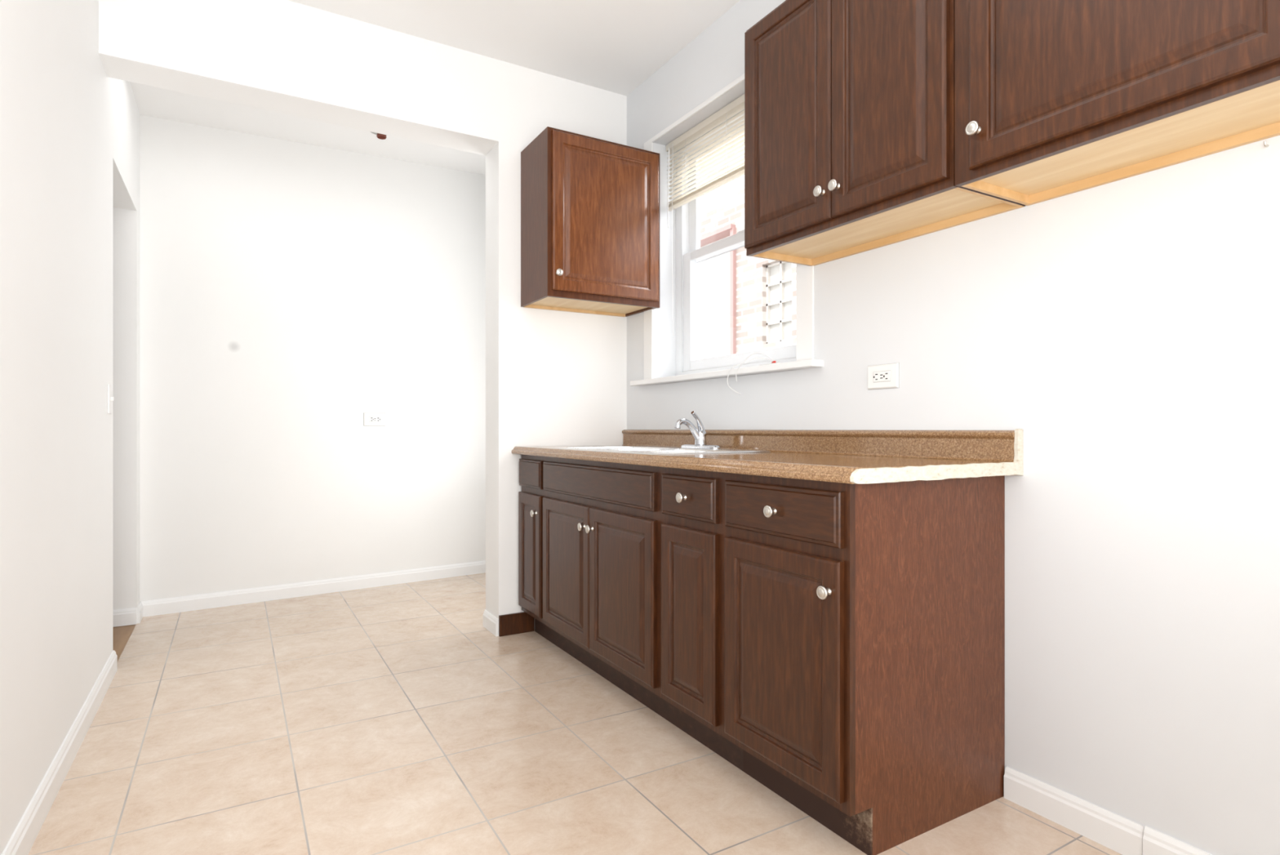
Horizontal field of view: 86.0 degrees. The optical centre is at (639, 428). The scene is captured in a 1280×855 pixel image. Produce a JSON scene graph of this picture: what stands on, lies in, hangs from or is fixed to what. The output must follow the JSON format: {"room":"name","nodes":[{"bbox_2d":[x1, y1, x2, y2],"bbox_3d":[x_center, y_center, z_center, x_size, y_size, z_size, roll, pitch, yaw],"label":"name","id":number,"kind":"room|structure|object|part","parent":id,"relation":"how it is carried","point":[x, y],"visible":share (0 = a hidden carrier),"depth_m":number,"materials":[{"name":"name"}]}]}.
{"room":"kitchen","nodes":[
{"label":"kitchen","id":0,"kind":"room"},
{"bbox_2d":[0,0,139,854],"bbox_3d":[-0.902,-0.450,0.483,0.200,2.900,8.150,0,0,-31],"label":"wall","id":1,"kind":"structure","parent":0,"point":[69,131],"depth_m":1.95,"materials":[{"name":"white paint"}]},
{"bbox_2d":[1,600,142,854],"bbox_3d":[-0.695,0.958,0.343,0.014,0.085,7.698,0,0,-31],"label":"baseboard","id":2,"kind":"structure","parent":1,"relation":"attached to","point":[20,842],"depth_m":1.92,"materials":[{"name":"white wood"}]},
{"bbox_2d":[107,384,114,413],"bbox_3d":[-2.114,-0.117,2.746,0.016,0.115,0.070,0,0,-31],"label":"light switch","id":3,"kind":"object","parent":1,"relation":"attached to","point":[110,398],"visible":1,"depth_m":2.73,"materials":[{"name":"white plastic"}]},
{"bbox_3d":[-2.119,-0.117,2.744,0.006,0.115,0.070,0,0,-31],"label":"plate","id":4,"kind":"part","parent":3,"relation":"part of","materials":[{"name":"white plastic"}]},
{"bbox_2d":[130,81,485,174],"bbox_3d":[-2.034,-1.846,3.596,3.960,0.504,1.640,0,0,-31],"label":"ceiling","id":5,"kind":"structure","parent":0,"point":[151,101],"depth_m":3.90,"materials":[{"name":"white paint"}]},
{"bbox_2d":[370,131,386,139],"bbox_3d":[-1.493,-1.702,3.939,0.140,0.061,0.140,0,0,-31],"label":"holder","id":6,"kind":"object","parent":5,"relation":"attached to","point":[381,136],"visible":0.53,"depth_m":3.94,"materials":[{"name":"silver metal"}]},
{"bbox_2d":[376,133,386,139],"bbox_3d":[-1.484,-1.684,3.944,0.054,0.026,0.054,0,0,-31],"label":"socket","id":7,"kind":"object","parent":6,"relation":"attached to","point":[381,136],"depth_m":3.94,"materials":[{"name":"brown"}]},
{"bbox_2d":[139,115,485,601],"bbox_3d":[-1.811,-0.450,4.417,2.240,2.900,0.452,0,0,-31],"label":"wall","id":8,"kind":"structure","parent":0,"point":[291,292],"depth_m":4.09,"materials":[{"name":"white paint"}]},
{"bbox_2d":[141,560,485,617],"bbox_3d":[-1.743,0.959,4.302,2.250,0.082,0.014,0,0,-36],"label":"baseboard","id":9,"kind":"structure","parent":8,"relation":"attached to","point":[211,600],"depth_m":4.10,"materials":[{"name":"white wood"}]},
{"bbox_2d":[363,412,385,426],"bbox_3d":[-1.680,-0.060,4.351,0.135,0.083,0.009,0,0,-36],"label":"wall outlet","id":10,"kind":"object","parent":8,"relation":"attached to","point":[370,419],"visible":1,"depth_m":4.34,"materials":[{"name":"grey plastic"}]},
{"bbox_2d":[368,416,380,422],"bbox_3d":[-1.678,-0.060,4.348,0.070,0.036,0.008,0,0,-31],"label":"receptacle","id":11,"kind":"object","parent":10,"relation":"attached to","point":[371,419],"depth_m":4.35,"materials":[{"name":"grey plastic"}]},
{"bbox_2d":[98,0,626,618],"bbox_3d":[-1.086,-0.450,3.192,2.240,2.900,0.200,0,0,-31],"label":"wall partition","id":12,"kind":"structure","parent":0,"point":[553,377],"depth_m":3.31,"materials":[{"name":"white paint"}]},
{"bbox_2d":[483,609,498,635],"bbox_3d":[-0.739,0.959,3.397,0.014,0.082,0.200,0,0,-31],"label":"baseboard","id":13,"kind":"structure","parent":12,"relation":"attached to","point":[491,622],"depth_m":3.37,"materials":[{"name":"white wood"}]},
{"bbox_2d":[498,611,534,636],"bbox_3d":[-0.602,0.950,3.354,0.179,0.100,0.013,0,0,-31],"label":"trim","id":14,"kind":"structure","parent":12,"relation":"attached to","point":[518,622],"depth_m":3.34,"materials":[{"name":"brown wood"}]},
{"bbox_2d":[520,126,659,316],"bbox_3d":[-0.232,-0.977,3.358,0.596,0.760,0.382,0,0,-31],"label":"upper cabinet","id":15,"kind":"object","parent":12,"relation":"attached to","point":[590,206],"visible":1,"depth_m":3.21,"materials":[{"name":"brown wood"}]},
{"bbox_3d":[-0.363,-0.700,3.075,0.032,0.032,0.028,0,0,-31],"label":"knob","id":16,"kind":"part","parent":15,"relation":"part of","materials":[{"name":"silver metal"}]},
{"bbox_3d":[-0.152,-0.984,3.227,0.562,0.717,0.020,0,0,-31],"label":"door","id":17,"kind":"part","parent":15,"relation":"part of","materials":[{"name":"brown wood"}]},
{"bbox_2d":[288,0,739,96],"bbox_3d":[0.043,-1.840,0.084,3.960,0.120,6.500,0,0,-31],"label":"ceiling","id":18,"kind":"structure","parent":0,"point":[613,46],"depth_m":3.05,"materials":[{"name":"white paint"}]},
{"bbox_2d":[28,572,1121,854],"bbox_3d":[-0.290,1.050,0.845,3.760,0.100,8.150,0,0,-31],"label":"floor","id":19,"kind":"structure","parent":0,"point":[385,719],"depth_m":2.09,"materials":[{"name":"tile"}]},
{"bbox_2d":[518,454,559,647],"bbox_3d":[-0.268,0.562,3.370,0.646,0.876,0.298,0,0,-31],"label":"base cabinet","id":20,"kind":"object","parent":19,"relation":"on","point":[531,467],"visible":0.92,"depth_m":3.21,"materials":[{"name":"brown wood"}]},
{"bbox_3d":[-0.515,0.583,3.229,0.020,0.555,0.273,0,0,-31],"label":"door","id":21,"kind":"part","parent":20,"relation":"part of","materials":[{"name":"brown wood"}]},
{"bbox_3d":[-0.515,0.210,3.229,0.020,0.130,0.273,0,0,-31],"label":"drawer","id":22,"kind":"part","parent":20,"relation":"part of","materials":[{"name":"brown wood"}]},
{"bbox_3d":[-0.484,0.385,3.129,0.028,0.032,0.032,0,0,-31],"label":"knob","id":23,"kind":"part","parent":20,"relation":"part of","materials":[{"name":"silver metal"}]},
{"bbox_2d":[542,456,679,728],"bbox_3d":[0.058,0.562,2.820,0.646,0.876,0.980,0,0,-31],"label":"base cabinet","id":24,"kind":"object","parent":19,"relation":"on","point":[602,520],"visible":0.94,"depth_m":2.56,"materials":[{"name":"brown wood"}]},
{"bbox_3d":[-0.312,0.583,2.885,0.020,0.555,0.469,0,0,-31],"label":"door","id":25,"kind":"part","parent":24,"relation":"part of","materials":[{"name":"brown wood"}]},
{"bbox_3d":[-0.230,0.385,2.699,0.028,0.032,0.032,0,0,-31],"label":"knob","id":26,"kind":"part","parent":24,"relation":"part of","materials":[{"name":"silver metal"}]},
{"bbox_3d":[-0.194,0.385,2.639,0.028,0.032,0.032,0,0,-31],"label":"knob","id":27,"kind":"part","parent":24,"relation":"part of","materials":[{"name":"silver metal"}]},
{"bbox_3d":[-0.191,0.210,2.681,0.020,0.130,0.942,0,0,-31],"label":"false drawer","id":28,"kind":"part","parent":24,"relation":"part of","materials":[{"name":"brown wood"}]},
{"bbox_3d":[-0.071,0.583,2.477,0.020,0.555,0.469,0,0,-31],"label":"door","id":29,"kind":"part","parent":24,"relation":"part of","materials":[{"name":"brown wood"}]},
{"bbox_2d":[511,428,1023,484],"bbox_3d":[0.198,0.063,2.586,0.645,0.126,2.143,0,0,-31],"label":"countertop","id":30,"kind":"structure","parent":24,"relation":"on","point":[844,456],"depth_m":2.03,"materials":[{"name":"stone"}]},
{"bbox_2d":[553,445,770,454],"bbox_3d":[0.055,0.165,2.815,0.524,0.165,0.834,0,0,-31],"label":"sink","id":31,"kind":"object","parent":30,"relation":"in","point":[652,450],"visible":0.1,"depth_m":2.76,"materials":[{"name":"silver metal"}]},
{"bbox_2d":[674,410,721,448],"bbox_3d":[0.210,0.004,2.855,0.155,0.156,0.250,0,0,-31],"label":"faucet","id":32,"kind":"object","parent":30,"relation":"on","point":[700,434],"visible":1,"depth_m":2.85,"materials":[{"name":"silver metal"}]},
{"bbox_3d":[0.202,0.007,2.850,0.136,0.099,0.032,0,0,-31],"label":"spout","id":33,"kind":"part","parent":32,"relation":"part of","materials":[{"name":"silver metal"}]},
{"bbox_3d":[0.239,-0.029,2.868,0.079,0.091,0.033,0,0,-38],"label":"lever","id":34,"kind":"part","parent":32,"relation":"part of","materials":[{"name":"silver metal"}]},
{"bbox_3d":[0.254,0.074,2.881,0.054,0.015,0.250,0,0,-31],"label":"plate","id":35,"kind":"part","parent":32,"relation":"part of","materials":[{"name":"silver metal"}]},
{"bbox_2d":[661,466,743,771],"bbox_3d":[0.393,0.562,2.254,0.646,0.876,0.336,0,0,-31],"label":"base cabinet","id":36,"kind":"object","parent":19,"relation":"on","point":[692,500],"visible":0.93,"depth_m":2.08,"materials":[{"name":"brown wood"}]},
{"bbox_3d":[0.127,0.210,2.096,0.028,0.032,0.032,0,0,-31],"label":"knob","id":37,"kind":"part","parent":36,"relation":"part of","materials":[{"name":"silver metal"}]},
{"bbox_3d":[0.147,0.583,2.108,0.020,0.555,0.288,0,0,-31],"label":"door","id":38,"kind":"part","parent":36,"relation":"part of","materials":[{"name":"brown wood"}]},
{"bbox_3d":[0.147,0.210,2.108,0.020,0.130,0.288,0,0,-31],"label":"drawer","id":39,"kind":"part","parent":36,"relation":"part of","materials":[{"name":"brown wood"}]},
{"bbox_2d":[724,472,1004,854],"bbox_3d":[0.597,0.562,1.908,0.646,0.876,0.467,0,0,-31],"label":"base cabinet","id":40,"kind":"object","parent":19,"relation":"on","point":[864,623],"visible":0.99,"depth_m":1.71,"materials":[{"name":"brown wood"}]},
{"bbox_3d":[0.332,0.210,1.749,0.028,0.032,0.032,0,0,-31],"label":"knob","id":41,"kind":"part","parent":40,"relation":"part of","materials":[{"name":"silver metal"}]},
{"bbox_3d":[0.353,0.583,1.761,0.020,0.555,0.428,0,0,-31],"label":"door","id":42,"kind":"part","parent":40,"relation":"part of","materials":[{"name":"brown wood"}]},
{"bbox_3d":[0.353,0.210,1.761,0.020,0.130,0.428,0,0,-31],"label":"drawer","id":43,"kind":"part","parent":40,"relation":"part of","materials":[{"name":"brown wood"}]},
{"bbox_3d":[0.427,0.378,1.589,0.028,0.032,0.032,0,0,-31],"label":"knob","id":44,"kind":"part","parent":40,"relation":"part of","materials":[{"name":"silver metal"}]},
{"bbox_3d":[0.740,0.562,1.731,0.580,0.876,0.016,0,0,-31],"label":"panel","id":45,"kind":"part","parent":40,"relation":"part of","materials":[{"name":"brown wood"}]},
{"bbox_2d":[626,0,1279,854],"bbox_3d":[1.220,-0.450,1.738,0.250,2.900,8.150,0,0,-31],"label":"wall","id":46,"kind":"structure","parent":0,"point":[1129,327],"depth_m":1.67,"materials":[{"name":"white paint"}]},
{"bbox_2d":[630,359,823,386],"bbox_3d":[0.358,-0.234,3.029,0.187,0.025,1.300,0,0,-31],"label":"trim","id":47,"kind":"structure","parent":46,"relation":"attached to","point":[810,363],"depth_m":2.80,"materials":[{"name":"white"}]},
{"bbox_2d":[726,352,780,395],"bbox_3d":[0.451,-0.218,2.725,0.041,0.160,0.278,0,0,-37],"label":"wire","id":48,"kind":"object","parent":47,"relation":"on","point":[773,362],"visible":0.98,"depth_m":2.74,"materials":[{"name":"white"}]},
{"bbox_2d":[644,73,813,379],"bbox_3d":[0.325,-0.853,2.998,0.008,1.212,1.190,0,0,-31],"label":"trim","id":49,"kind":"structure","parent":46,"relation":"attached to","point":[804,273],"depth_m":2.55,"materials":[{"name":"white"}]},
{"bbox_2d":[675,109,796,375],"bbox_3d":[0.480,-0.841,3.093,0.085,1.194,1.025,0,0,-31],"label":"window","id":50,"kind":"structure","parent":46,"relation":"in","point":[689,251],"depth_m":3.43,"materials":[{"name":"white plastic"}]},
{"bbox_2d":[666,93,744,335],"bbox_3d":[0.389,-0.945,3.041,0.045,0.970,0.990,0,0,-31],"label":"window blind","id":51,"kind":"object","parent":50,"relation":"attached to","point":[737,105],"visible":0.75,"depth_m":3.18,"materials":[{"name":"white plastic"}]},
{"bbox_3d":[0.162,-0.935,3.398,0.004,0.950,0.007,0,0,-31],"label":"lift cord","id":52,"kind":"part","parent":51,"relation":"part of","materials":[{"name":"white fabric"}]},
{"bbox_3d":[0.395,-1.105,3.045,0.020,0.014,0.980,0,0,-31],"label":"rail","id":53,"kind":"part","parent":51,"relation":"part of","materials":[{"name":"white plastic"}]},
{"bbox_3d":[0.493,-1.116,3.097,0.028,0.562,0.918,0,0,-31],"label":"sash","id":54,"kind":"part","parent":50,"relation":"part of","materials":[{"name":"white plastic"}]},
{"bbox_3d":[0.465,-0.583,3.080,0.030,0.596,0.918,0,0,-31],"label":"sash","id":55,"kind":"part","parent":50,"relation":"part of","materials":[{"name":"white plastic"}]},
{"bbox_2d":[867,362,899,389],"bbox_3d":[0.784,-0.169,2.221,0.009,0.080,0.124,0,0,-31],"label":"wall outlet","id":56,"kind":"object","parent":46,"relation":"attached to","point":[880,376],"visible":1,"depth_m":2.21,"materials":[{"name":"grey plastic"}]},
{"bbox_2d":[873,370,890,382],"bbox_3d":[0.781,-0.169,2.220,0.001,0.033,0.067,0,0,-31],"label":"receptacle","id":57,"kind":"object","parent":56,"relation":"attached to","point":[878,375],"depth_m":2.22,"materials":[{"name":"grey plastic"}]},
{"bbox_2d":[744,0,1025,266],"bbox_3d":[0.673,-0.974,2.071,0.352,0.767,0.784,0,0,-31],"label":"upper cabinet","id":58,"kind":"object","parent":46,"relation":"attached to","point":[850,104],"visible":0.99,"depth_m":1.96,"materials":[{"name":"brown wood"}]},
{"bbox_3d":[0.458,-0.977,2.162,0.020,0.731,0.389,0,0,-31],"label":"door","id":59,"kind":"part","parent":58,"relation":"part of","materials":[{"name":"brown wood"}]},
{"bbox_3d":[0.524,-0.692,2.004,0.028,0.032,0.032,0,0,-31],"label":"knob","id":60,"kind":"part","parent":58,"relation":"part of","materials":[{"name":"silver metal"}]},
{"bbox_3d":[0.554,-0.692,1.954,0.028,0.032,0.032,0,0,-31],"label":"knob","id":61,"kind":"part","parent":58,"relation":"part of","materials":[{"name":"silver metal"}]},
{"bbox_3d":[0.654,-0.977,1.831,0.020,0.731,0.371,0,0,-31],"label":"door","id":62,"kind":"part","parent":58,"relation":"part of","materials":[{"name":"brown wood"}]},
{"bbox_2d":[1004,766,1212,854],"bbox_3d":[2.086,0.958,0.013,0.016,0.085,4.300,0,0,-31],"label":"baseboard","id":63,"kind":"structure","parent":46,"relation":"attached to","point":[1122,835],"depth_m":1.68,"materials":[{"name":"white wood"}]},
{"bbox_2d":[955,0,1279,205],"bbox_3d":[1.042,-0.974,1.447,0.352,0.767,0.660,0,0,-31],"label":"upper cabinet","id":64,"kind":"object","parent":46,"relation":"attached to","point":[1054,99],"visible":1,"depth_m":1.42,"materials":[{"name":"brown wood"}]},
{"bbox_3d":[0.771,-0.692,1.585,0.028,0.032,0.032,0,0,-31],"label":"knob","id":65,"kind":"part","parent":64,"relation":"part of","materials":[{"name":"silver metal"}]},
{"label":"outside","id":66,"kind":"structure","parent":0,"visible":0},
{"bbox_3d":[2.469,2.050,6.688,6.940,0.100,15.000,0,0,-31],"label":"ground","id":67,"kind":"structure","parent":66,"visible":0},
{"bbox_2d":[695,133,796,359],"bbox_3d":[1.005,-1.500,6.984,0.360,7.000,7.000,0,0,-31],"label":"window glass","id":68,"kind":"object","parent":67,"relation":"on","point":[744,303],"visible":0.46,"depth_m":6.82,"materials":[{"name":"glass"}]},
{"bbox_3d":[0.743,-0.015,7.230,0.160,4.030,0.910,0,0,-31],"label":"red trim","id":69,"kind":"part","parent":68,"relation":"part of","materials":[{"name":"red"}]},
{"bbox_3d":[-2.914,-0.450,2.343,1.370,2.900,2.000,0,0,-31],"label":"wall","id":70,"kind":"structure","parent":0,"visible":0},
{"bbox_2d":[112,607,136,626],"bbox_3d":[-3.097,0.959,3.214,1.200,0.082,0.014,0,0,-31],"label":"baseboard","id":71,"kind":"structure","parent":70,"relation":"attached to","point":[127,616],"depth_m":3.49,"materials":[{"name":"white wood"}]}
]}

